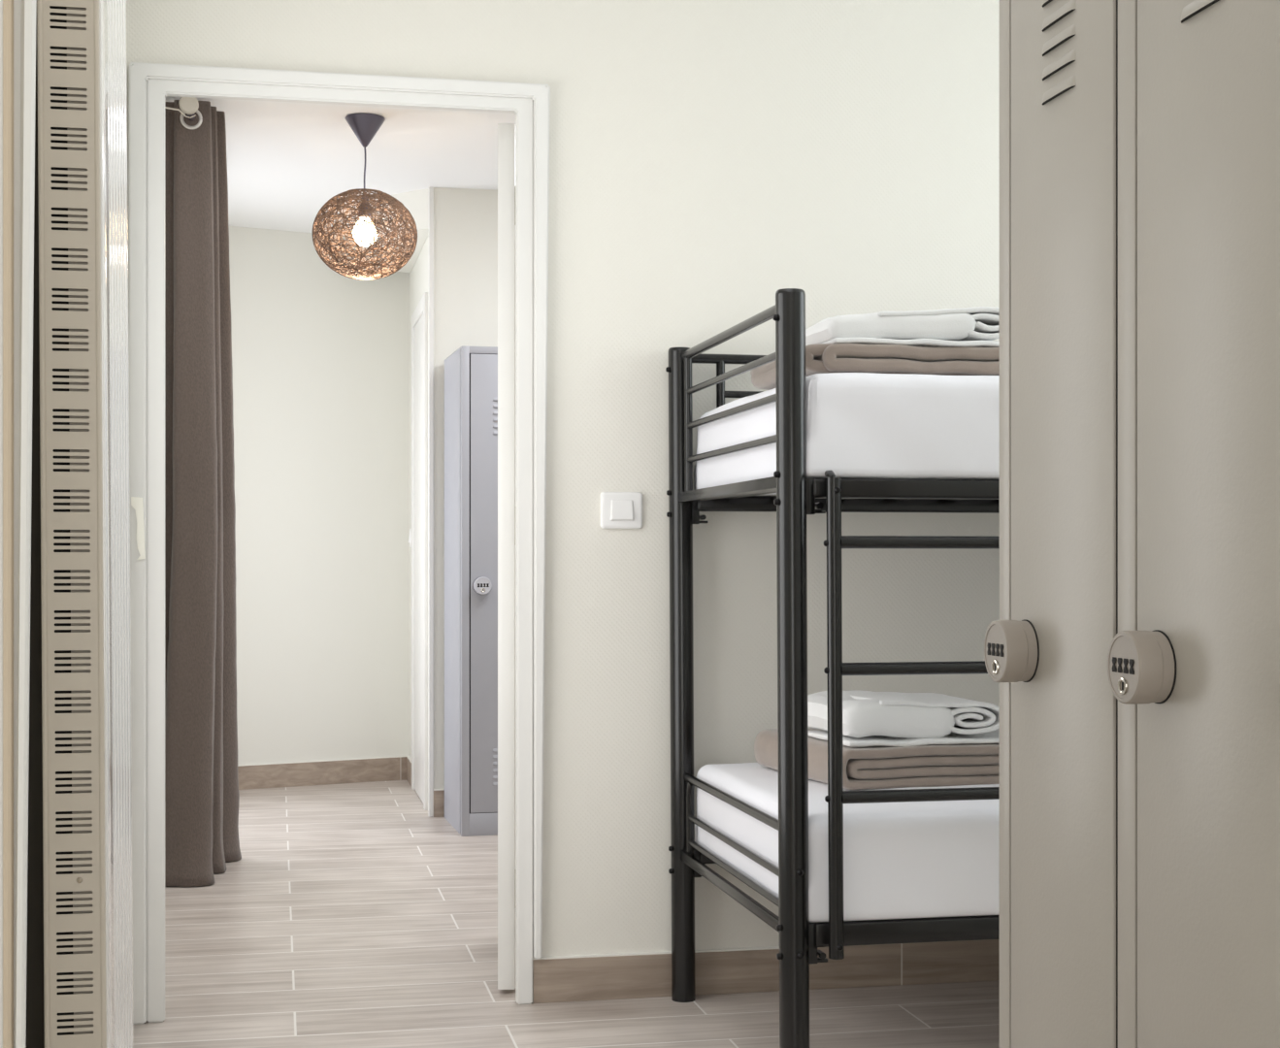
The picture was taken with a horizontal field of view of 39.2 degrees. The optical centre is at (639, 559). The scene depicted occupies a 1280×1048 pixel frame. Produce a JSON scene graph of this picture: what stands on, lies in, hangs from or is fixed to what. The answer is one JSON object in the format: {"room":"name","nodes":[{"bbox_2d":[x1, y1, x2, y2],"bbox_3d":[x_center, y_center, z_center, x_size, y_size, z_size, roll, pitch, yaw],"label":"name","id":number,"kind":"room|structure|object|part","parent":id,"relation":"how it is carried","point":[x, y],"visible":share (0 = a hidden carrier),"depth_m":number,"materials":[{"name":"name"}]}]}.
{"room":"dormitory","nodes":[
{"label":"dormitory","id":0,"kind":"room"},
{"bbox_2d":[229,226,409,765],"bbox_3d":[-1.635,-0.230,8.186,1.292,2.500,0.249,0,0,-28],"label":"wall","id":1,"kind":"structure","parent":0,"point":[320,355],"depth_m":8.14,"materials":[{"name":"white paint"}]},
{"bbox_2d":[237,755,406,789],"bbox_3d":[-1.554,0.966,8.087,1.095,0.109,0.018,0,0,-28],"label":"baseboard","id":2,"kind":"structure","parent":1,"relation":"attached to","point":[380,769],"depth_m":8.14,"materials":[{"name":"tile"}]},
{"bbox_2d":[164,96,515,235],"bbox_3d":[-0.572,-1.580,6.605,4.700,0.200,4.825,0,0,-11],"label":"ceiling","id":3,"kind":"structure","parent":0,"point":[285,160],"depth_m":6.56,"materials":[{"name":"white paint"}]},
{"bbox_2d":[312,112,417,280],"bbox_3d":[-0.920,-1.210,6.006,0.348,0.540,0.347,0,0,18],"label":"pendant lamp","id":4,"kind":"object","parent":3,"relation":"hanging from","point":[365,232],"visible":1,"depth_m":5.92,"materials":[{"name":"brown wicker"}]},
{"bbox_3d":[-0.920,-1.101,6.007,0.084,0.108,0.084,0,0,-11],"label":"bulb","id":5,"kind":"part","parent":4,"relation":"part of","materials":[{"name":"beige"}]},
{"bbox_3d":[-0.920,-1.085,6.007,0.349,0.290,0.348,0,0,-11],"label":"lamp shade","id":6,"kind":"part","parent":4,"relation":"part of","materials":[{"name":"brown wicker"}]},
{"bbox_3d":[-0.920,-1.303,6.007,0.009,0.165,0.006,0,0,-11],"label":"cord","id":7,"kind":"part","parent":4,"relation":"part of","materials":[{"name":"grey plastic"}]},
{"bbox_2d":[409,187,465,811],"bbox_3d":[-0.893,-0.230,7.803,0.135,2.500,1.350,0,0,-11],"label":"wall","id":8,"kind":"structure","parent":0,"point":[449,204],"depth_m":7.14,"materials":[{"name":"white paint"}]},
{"bbox_2d":[344,188,428,272],"bbox_3d":[-1.091,-1.400,7.666,0.304,0.160,1.140,0,0,-11],"label":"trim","id":9,"kind":"structure","parent":8,"relation":"attached to","point":[416,202],"depth_m":7.22,"materials":[{"name":"white paint"}]},
{"bbox_2d":[406,755,411,786],"bbox_3d":[-1.045,0.966,8.184,0.013,0.109,0.308,0,0,-11],"label":"baseboard","id":10,"kind":"structure","parent":8,"relation":"attached to","point":[409,759],"depth_m":8.20,"materials":[{"name":"tile"}]},
{"bbox_2d":[408,528,411,547],"bbox_3d":[-1.042,-0.100,8.155,0.017,0.086,0.098,0,0,-11],"label":"light switch","id":11,"kind":"object","parent":8,"relation":"attached to","point":[410,536],"visible":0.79,"depth_m":8.13,"materials":[{"name":"white plastic"}]},
{"bbox_2d":[411,292,427,810],"bbox_3d":[-0.926,-0.035,7.674,0.050,2.110,0.730,0,0,-11],"label":"door","id":12,"kind":"structure","parent":8,"relation":"in","point":[419,317],"depth_m":7.64,"materials":[{"name":"paint"}]},
{"bbox_2d":[428,187,433,817],"bbox_3d":[-0.829,-0.230,7.131,0.020,2.500,0.022,0,0,-11],"label":"trim","id":13,"kind":"structure","parent":8,"relation":"attached to","point":[431,189],"depth_m":7.12,"materials":[{"name":"paint"}]},
{"bbox_2d":[465,188,497,346],"bbox_3d":[0.451,-0.230,7.448,2.360,2.500,0.120,0,0,-11],"label":"wall","id":14,"kind":"structure","parent":0,"point":[481,205],"depth_m":7.17,"materials":[{"name":"white paint"}]},
{"bbox_2d":[433,788,444,817],"bbox_3d":[0.353,0.966,7.361,2.388,0.109,0.013,0,0,-11],"label":"baseboard","id":15,"kind":"structure","parent":14,"relation":"attached to","point":[439,794],"depth_m":7.12,"materials":[{"name":"tile"}]},
{"bbox_2d":[126,0,999,1021],"bbox_3d":[-0.086,-0.280,4.207,4.700,2.600,0.070,0,0,-11],"label":"wall","id":16,"kind":"structure","parent":0,"point":[708,159],"depth_m":4.21,"materials":[{"name":"white paint"}]},
{"bbox_2d":[129,62,550,1024],"bbox_3d":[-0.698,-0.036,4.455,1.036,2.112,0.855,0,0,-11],"label":"door frame","id":17,"kind":"structure","parent":16,"relation":"in","point":[523,146],"depth_m":4.11,"materials":[{"name":"paint"}]},
{"bbox_2d":[131,496,145,559],"bbox_3d":[-1.099,-0.069,3.934,0.030,0.138,0.005,0,0,-11],"label":"strip","id":18,"kind":"object","parent":17,"relation":"attached to","point":[137,504],"visible":1,"depth_m":3.93,"materials":[{"name":"white"}]},
{"bbox_2d":[600,492,642,528],"bbox_3d":[-0.042,-0.115,4.171,0.098,0.086,0.017,0,0,-11],"label":"light switch","id":19,"kind":"object","parent":16,"relation":"attached to","point":[618,509],"visible":1,"depth_m":4.17,"materials":[{"name":"white plastic"}]},
{"bbox_2d":[532,939,999,1003],"bbox_3d":[0.940,0.968,4.373,2.422,0.104,0.011,0,0,-11],"label":"baseboard","id":20,"kind":"structure","parent":16,"relation":"attached to","point":[754,969],"depth_m":4.23,"materials":[{"name":"tile"}]},
{"bbox_2d":[132,779,999,1047],"bbox_3d":[-0.019,1.080,3.873,4.700,0.120,10.400,0,0,-11],"label":"floor","id":21,"kind":"structure","parent":0,"point":[349,915],"depth_m":4.38,"materials":[{"name":"beige tile"}]},
{"bbox_2d":[26,0,132,1047],"bbox_3d":[-0.733,-0.080,2.305,0.138,2.200,0.414,0,0,-11],"label":"locker","id":22,"kind":"object","parent":21,"relation":"on","point":[80,993],"visible":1,"depth_m":2.12,"materials":[{"name":"beige metal"}]},
{"bbox_3d":[-0.771,-0.080,2.338,0.064,2.200,0.310,0,0,-11],"label":"panel","id":23,"kind":"part","parent":22,"relation":"part of","materials":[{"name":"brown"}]},
{"bbox_3d":[-0.699,-0.080,2.104,0.022,2.200,0.007,0,0,-11],"label":"edge trim","id":24,"kind":"part","parent":22,"relation":"part of","materials":[{"name":"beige metal"}]},
{"bbox_3d":[-0.667,-0.080,2.110,0.080,2.200,0.002,0,0,-11],"label":"panel","id":25,"kind":"part","parent":22,"relation":"part of","materials":[{"name":"beige metal"}]},
{"bbox_3d":[-0.656,-0.080,2.119,0.047,2.200,0.002,0,0,-11],"label":"plate","id":26,"kind":"part","parent":22,"relation":"part of","materials":[{"name":"beige metal"}]},
{"bbox_3d":[-0.637,-0.080,2.118,0.022,2.200,0.007,0,0,-11],"label":"edge trim","id":27,"kind":"part","parent":22,"relation":"part of","materials":[{"name":"beige metal"}]},
{"bbox_2d":[444,345,497,836],"bbox_3d":[-0.423,0.115,6.919,0.595,1.810,0.536,0,0,-14],"label":"locker","id":28,"kind":"object","parent":21,"relation":"on","point":[471,373],"visible":0.26,"depth_m":6.65,"materials":[{"name":"grey metal"}]},
{"bbox_3d":[-0.513,0.086,6.673,0.239,1.697,0.036,0,0,-14],"label":"door","id":29,"kind":"part","parent":28,"relation":"part of","materials":[{"name":"grey paint"}]},
{"bbox_2d":[665,288,999,1047],"bbox_3d":[1.171,0.265,3.894,2.076,1.511,1.011,0,0,-11],"label":"bunk bed","id":30,"kind":"object","parent":21,"relation":"on","point":[798,495],"visible":0.72,"depth_m":3.27,"materials":[{"name":"black metal"}]},
{"bbox_3d":[0.097,0.265,4.164,0.064,1.511,0.055,0,0,-11],"label":"post","id":31,"kind":"part","parent":30,"relation":"part of","materials":[{"name":"black metal"}]},
{"bbox_3d":[0.110,-0.302,4.128,0.017,0.315,0.030,0,0,-11],"label":"plate","id":32,"kind":"part","parent":30,"relation":"part of","materials":[{"name":"black metal"}]},
{"bbox_3d":[1.079,0.684,4.363,1.928,0.044,0.028,0,0,-11],"label":"rail","id":33,"kind":"part","parent":30,"relation":"part of","materials":[{"name":"black metal"}]},
{"bbox_3d":[0.187,-0.469,3.717,0.021,0.021,0.880,0,0,-11],"label":"rail","id":34,"kind":"part","parent":30,"relation":"part of","materials":[{"name":"black metal"}]},
{"bbox_3d":[1.070,-0.467,4.351,1.950,0.023,0.023,0,0,-11],"label":"guard rail","id":35,"kind":"part","parent":30,"relation":"part of","materials":[{"name":"black metal"}]},
{"bbox_3d":[0.193,0.500,3.718,0.019,0.019,0.880,0,0,-11],"label":"rail","id":36,"kind":"part","parent":30,"relation":"part of","materials":[{"name":"black metal"}]},
{"bbox_3d":[0.190,-0.305,3.711,0.015,0.015,0.775,0,0,-11],"label":"rail","id":37,"kind":"part","parent":30,"relation":"part of","materials":[{"name":"black metal"}]},
{"bbox_3d":[0.189,-0.384,3.711,0.015,0.015,0.775,0,0,-11],"label":"rail","id":38,"kind":"part","parent":30,"relation":"part of","materials":[{"name":"black metal"}]},
{"bbox_3d":[0.190,-0.229,3.711,0.015,0.015,0.775,0,0,-11],"label":"rail","id":39,"kind":"part","parent":30,"relation":"part of","materials":[{"name":"black metal"}]},
{"bbox_3d":[0.196,0.645,3.708,0.015,0.015,0.792,0,0,-11],"label":"rail","id":40,"kind":"part","parent":30,"relation":"part of","materials":[{"name":"black metal"}]},
{"bbox_3d":[0.195,0.588,3.708,0.015,0.015,0.792,0,0,-11],"label":"rail","id":41,"kind":"part","parent":30,"relation":"part of","materials":[{"name":"black metal"}]},
{"bbox_3d":[1.109,-0.385,4.359,1.871,0.017,0.017,0,0,-11],"label":"guard rail","id":42,"kind":"part","parent":30,"relation":"part of","materials":[{"name":"black metal"}]},
{"bbox_3d":[0.278,0.265,3.270,0.064,1.511,0.055,0,0,-11],"label":"post","id":43,"kind":"part","parent":30,"relation":"part of","materials":[{"name":"black metal"}]},
{"bbox_2d":[693,372,999,494],"bbox_3d":[1.167,-0.254,3.892,1.958,0.206,0.905,0,0,-11],"label":"mattress","id":44,"kind":"object","parent":30,"relation":"on","point":[860,425],"visible":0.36,"depth_m":3.31,"materials":[{"name":"white fabric"}]},
{"bbox_2d":[750,343,999,390],"bbox_3d":[0.546,-0.380,3.587,0.576,0.058,0.401,0,0,-11],"label":"folded blanket","id":45,"kind":"object","parent":44,"relation":"on","point":[820,358],"visible":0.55,"depth_m":3.38,"materials":[{"name":"beige fabric"}]},
{"bbox_2d":[805,306,999,347],"bbox_3d":[0.543,-0.445,3.548,0.454,0.079,0.318,0,0,-11],"label":"folded towel","id":46,"kind":"object","parent":45,"relation":"on","point":[974,326],"visible":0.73,"depth_m":3.40,"materials":[{"name":"white fabric"}]},
{"bbox_2d":[694,762,999,922],"bbox_3d":[1.167,0.557,3.892,1.955,0.209,0.906,0,0,-11],"label":"mattress","id":47,"kind":"object","parent":30,"relation":"on","point":[907,860],"visible":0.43,"depth_m":3.31,"materials":[{"name":"white fabric"}]},
{"bbox_2d":[754,727,999,789],"bbox_3d":[0.586,0.419,3.867,0.596,0.085,0.467,0,0,-11],"label":"folded blanket","id":48,"kind":"object","parent":47,"relation":"on","point":[877,767],"visible":0.57,"depth_m":3.64,"materials":[{"name":"beige fabric"}]},
{"bbox_2d":[807,689,999,747],"bbox_3d":[0.589,0.331,3.804,0.474,0.097,0.307,0,0,-11],"label":"folded towel","id":49,"kind":"object","parent":48,"relation":"on","point":[869,718],"visible":0.94,"depth_m":3.67,"materials":[{"name":"white fabric"}]},
{"bbox_3d":[1.075,-0.132,4.362,1.928,0.037,0.028,0,0,-11],"label":"rail","id":50,"kind":"part","parent":30,"relation":"part of","materials":[{"name":"black metal"}]},
{"bbox_3d":[1.256,-0.132,3.468,1.928,0.037,0.028,0,0,-11],"label":"rail","id":51,"kind":"part","parent":30,"relation":"part of","materials":[{"name":"black metal"}]},
{"bbox_3d":[1.260,0.684,3.469,1.928,0.044,0.028,0,0,-11],"label":"rail","id":52,"kind":"part","parent":30,"relation":"part of","materials":[{"name":"black metal"}]},
{"bbox_2d":[984,0,1279,1047],"bbox_3d":[0.704,0.115,1.562,0.536,1.810,0.882,0,0,-11],"label":"locker","id":53,"kind":"object","parent":21,"relation":"on","point":[1132,651],"visible":1,"depth_m":1.62,"materials":[{"name":"beige metal"}]},
{"bbox_3d":[0.433,0.086,1.801,0.036,1.697,0.239,0,0,-11],"label":"door","id":54,"kind":"part","parent":53,"relation":"part of","materials":[{"name":"beige paint"}]},
{"bbox_3d":[0.490,0.086,1.520,0.036,1.697,0.239,0,0,-11],"label":"door","id":55,"kind":"part","parent":53,"relation":"part of","materials":[{"name":"beige paint"}]},
{"bbox_3d":[-1.708,-0.230,5.916,0.120,2.500,3.925,0,0,-11],"label":"wall","id":56,"kind":"structure","parent":0,"visible":0},
{"bbox_2d":[164,97,198,120],"bbox_3d":[-1.573,-1.390,6.074,0.207,0.058,1.270,0,0,-11],"label":"curtain rod","id":57,"kind":"object","parent":56,"relation":"attached to","point":[189,106],"visible":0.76,"depth_m":5.47,"materials":[{"name":"grey metal"}]},
{"bbox_2d":[164,99,241,886],"bbox_3d":[-1.457,-0.213,5.889,0.255,2.460,0.616,0,0,-7],"label":"curtain","id":58,"kind":"object","parent":57,"relation":"hanging from","point":[202,794],"visible":0.88,"depth_m":5.63,"materials":[{"name":"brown fabric"}]},
{"bbox_3d":[-0.651,-0.280,1.248,0.120,2.600,5.505,0,0,-11],"label":"wall","id":59,"kind":"structure","parent":0,"visible":0},
{"bbox_2d":[0,0,2,1047],"bbox_3d":[-0.548,-0.280,1.534,0.007,2.600,0.007,0,0,-11],"label":"trim","id":60,"kind":"structure","parent":59,"relation":"attached to","point":[1,1],"depth_m":1.53,"materials":[{"name":"paint"}]},
{"bbox_2d":[2,0,13,1047],"bbox_3d":[-0.597,-0.280,1.548,0.114,2.600,0.048,0,0,-11],"label":"trim","id":61,"kind":"structure","parent":59,"relation":"attached to","point":[8,5],"depth_m":1.54,"materials":[{"name":"beige paint"}]},
{"bbox_2d":[13,0,36,1047],"bbox_3d":[-0.526,-0.280,1.556,0.034,2.600,0.062,0,0,-11],"label":"trim","id":62,"kind":"structure","parent":59,"relation":"attached to","point":[24,11],"depth_m":1.53,"materials":[{"name":"paint"}]}
]}

